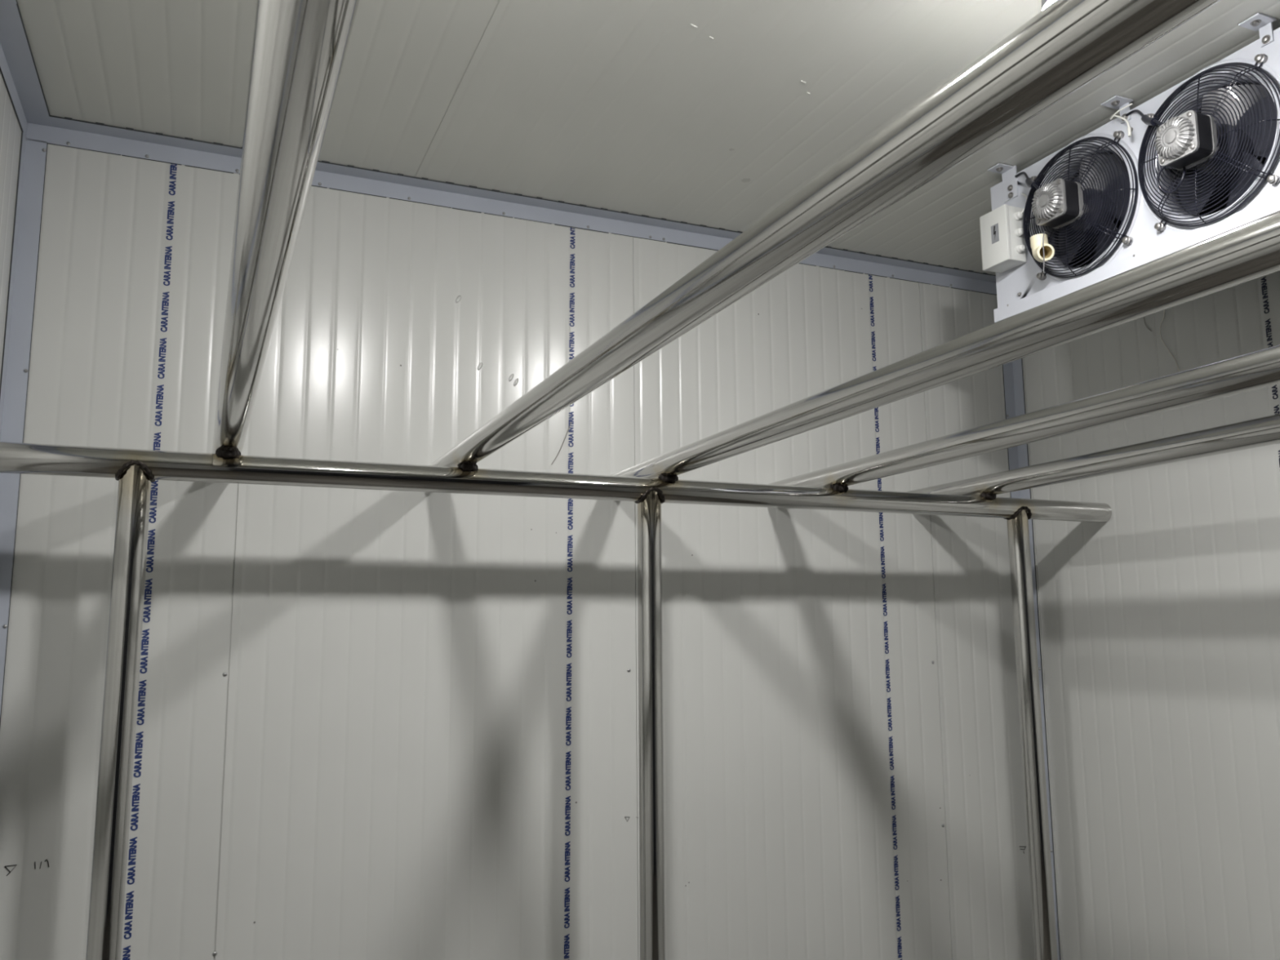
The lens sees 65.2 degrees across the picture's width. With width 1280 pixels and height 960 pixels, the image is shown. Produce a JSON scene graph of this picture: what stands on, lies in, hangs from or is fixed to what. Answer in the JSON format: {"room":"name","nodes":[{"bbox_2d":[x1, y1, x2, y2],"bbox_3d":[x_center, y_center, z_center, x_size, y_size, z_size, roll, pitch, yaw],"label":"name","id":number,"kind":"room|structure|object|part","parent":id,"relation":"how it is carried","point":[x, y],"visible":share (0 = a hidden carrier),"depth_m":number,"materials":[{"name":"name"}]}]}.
{"room":"walk-in cold room","nodes":[
{"label":"walk-in cold room","id":0,"kind":"room"},
{"bbox_2d":[0,71,22,380],"bbox_3d":[-0.410,0.238,-0.216,0.080,2.773,4.940,3,-9,-23],"label":"wall","id":1,"kind":"structure","parent":0,"point":[11,131],"depth_m":2.08,"materials":[{"name":"white metal"}]},
{"bbox_2d":[0,131,47,724],"bbox_3d":[-1.332,0.589,2.025,0.044,2.731,0.045,3,-9,-23],"label":"trim","id":2,"kind":"structure","parent":1,"relation":"attached to","point":[15,362],"depth_m":2.17,"materials":[{"name":"silver metal"}]},
{"bbox_2d":[0,0,52,137],"bbox_3d":[-0.359,-1.108,0.003,0.052,0.045,4.936,3,-9,-23],"label":"trim","id":3,"kind":"structure","parent":1,"relation":"attached to","point":[18,69],"depth_m":2.02,"materials":[{"name":"grey metal"}]},
{"bbox_2d":[0,143,1035,959],"bbox_3d":[-0.072,0.647,2.639,2.848,2.773,0.083,3,-9,-23],"label":"wall","id":4,"kind":"structure","parent":0,"point":[371,724],"depth_m":2.51,"materials":[{"name":"white metal"}]},
{"bbox_2d":[26,115,996,295],"bbox_3d":[-0.056,-0.712,2.773,2.848,0.045,0.056,3,-9,-23],"label":"trim","id":5,"kind":"structure","parent":4,"relation":"attached to","point":[64,131],"depth_m":2.62,"materials":[{"name":"silver metal"}]},
{"bbox_2d":[551,422,571,464],"bbox_3d":[-0.207,-0.097,2.644,0.057,0.118,0.004,3,-9,-25],"label":"strand","id":6,"kind":"object","parent":4,"relation":"hanging from","point":[571,422],"visible":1,"depth_m":2.64,"materials":[{"name":"grey"}]},
{"bbox_2d":[17,0,1279,275],"bbox_3d":[0.920,-1.099,0.568,2.848,0.082,4.940,3,-9,-23],"label":"ceiling","id":7,"kind":"structure","parent":0,"point":[714,113],"depth_m":2.11,"materials":[{"name":"paint"}]},
{"bbox_2d":[1040,0,1055,10],"bbox_3d":[0.716,-0.831,1.656,0.101,0.139,0.101,3,-9,-23],"label":"ceiling lamp","id":8,"kind":"object","parent":7,"relation":"attached to","point":[1045,3],"visible":0.09,"depth_m":1.64,"materials":[{"name":"white"}]},
{"bbox_2d":[979,12,1279,322],"bbox_3d":[1.149,-0.637,2.181,0.400,0.376,0.886,3,-9,-23],"label":"evaporator","id":9,"kind":"object","parent":7,"relation":"hanging from","point":[1197,161],"visible":0.95,"depth_m":2.13,"materials":[{"name":"white metal"}]},
{"bbox_3d":[0.875,-0.596,2.462,0.012,0.141,0.089,3,-9,-23],"label":"box lid","id":10,"kind":"part","parent":9,"relation":"part of","materials":[{"name":"white plastic"}]},
{"bbox_2d":[1030,231,1054,272],"bbox_3d":[0.926,-0.517,2.285,0.041,0.106,0.098,-1,-8,3],"label":"pipe elbow","id":11,"kind":"object","parent":9,"relation":"attached to","point":[1042,251],"visible":1,"depth_m":2.30,"materials":[{"name":"beige plastic"}]},
{"bbox_3d":[0.945,-0.625,2.263,0.040,0.083,0.083,3,-9,-23],"label":"fan motor","id":12,"kind":"part","parent":9,"relation":"part of","materials":[{"name":"silver metal"}]},
{"bbox_3d":[1.075,-0.668,1.970,0.040,0.083,0.083,3,-9,-23],"label":"fan motor","id":13,"kind":"part","parent":9,"relation":"part of","materials":[{"name":"silver metal"}]},
{"bbox_2d":[1022,270,1279,959],"bbox_3d":[2.272,0.385,0.946,0.082,2.773,4.940,3,-9,-23],"label":"wall","id":14,"kind":"structure","parent":0,"point":[1159,620],"depth_m":2.75,"materials":[{"name":"white metal"}]},
{"bbox_2d":[1002,358,1060,959],"bbox_3d":[1.237,0.729,3.138,0.045,2.731,0.044,3,-9,-23],"label":"trim","id":15,"kind":"structure","parent":14,"relation":"attached to","point":[1012,371],"depth_m":3.24,"materials":[{"name":"silver metal"}]},
{"bbox_2d":[1159,309,1179,371],"bbox_3d":[1.471,-0.397,2.784,0.004,0.204,0.049,3,-9,-23],"label":"strand","id":16,"kind":"object","parent":14,"relation":"attached to","point":[1164,309],"visible":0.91,"depth_m":2.80,"materials":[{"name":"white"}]},
{"bbox_3d":[0.942,1.733,0.160,3.008,0.100,5.100,3,-9,-23],"label":"floor","id":17,"kind":"structure","parent":0,"visible":0},
{"bbox_2d":[0,0,1279,959],"bbox_3d":[0.934,0.641,0.318,2.845,2.107,4.938,3,-9,-23],"label":"rack","id":18,"kind":"object","parent":17,"relation":"on","point":[300,46],"visible":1,"depth_m":1.65,"materials":[{"name":"silver metal"}]},
{"bbox_3d":[-0.971,0.941,1.800,0.059,1.964,0.057,3,-9,-23],"label":"post","id":19,"kind":"part","parent":18,"relation":"part of","materials":[{"name":"silver metal"}]},
{"bbox_3d":[0.028,0.995,2.233,0.061,1.964,0.057,3,-9,-23],"label":"post","id":20,"kind":"part","parent":18,"relation":"part of","materials":[{"name":"silver metal"}]},
{"bbox_3d":[1.076,1.052,2.687,0.067,1.964,0.057,3,-9,-23],"label":"post","id":21,"kind":"part","parent":18,"relation":"part of","materials":[{"name":"silver metal"}]}
]}

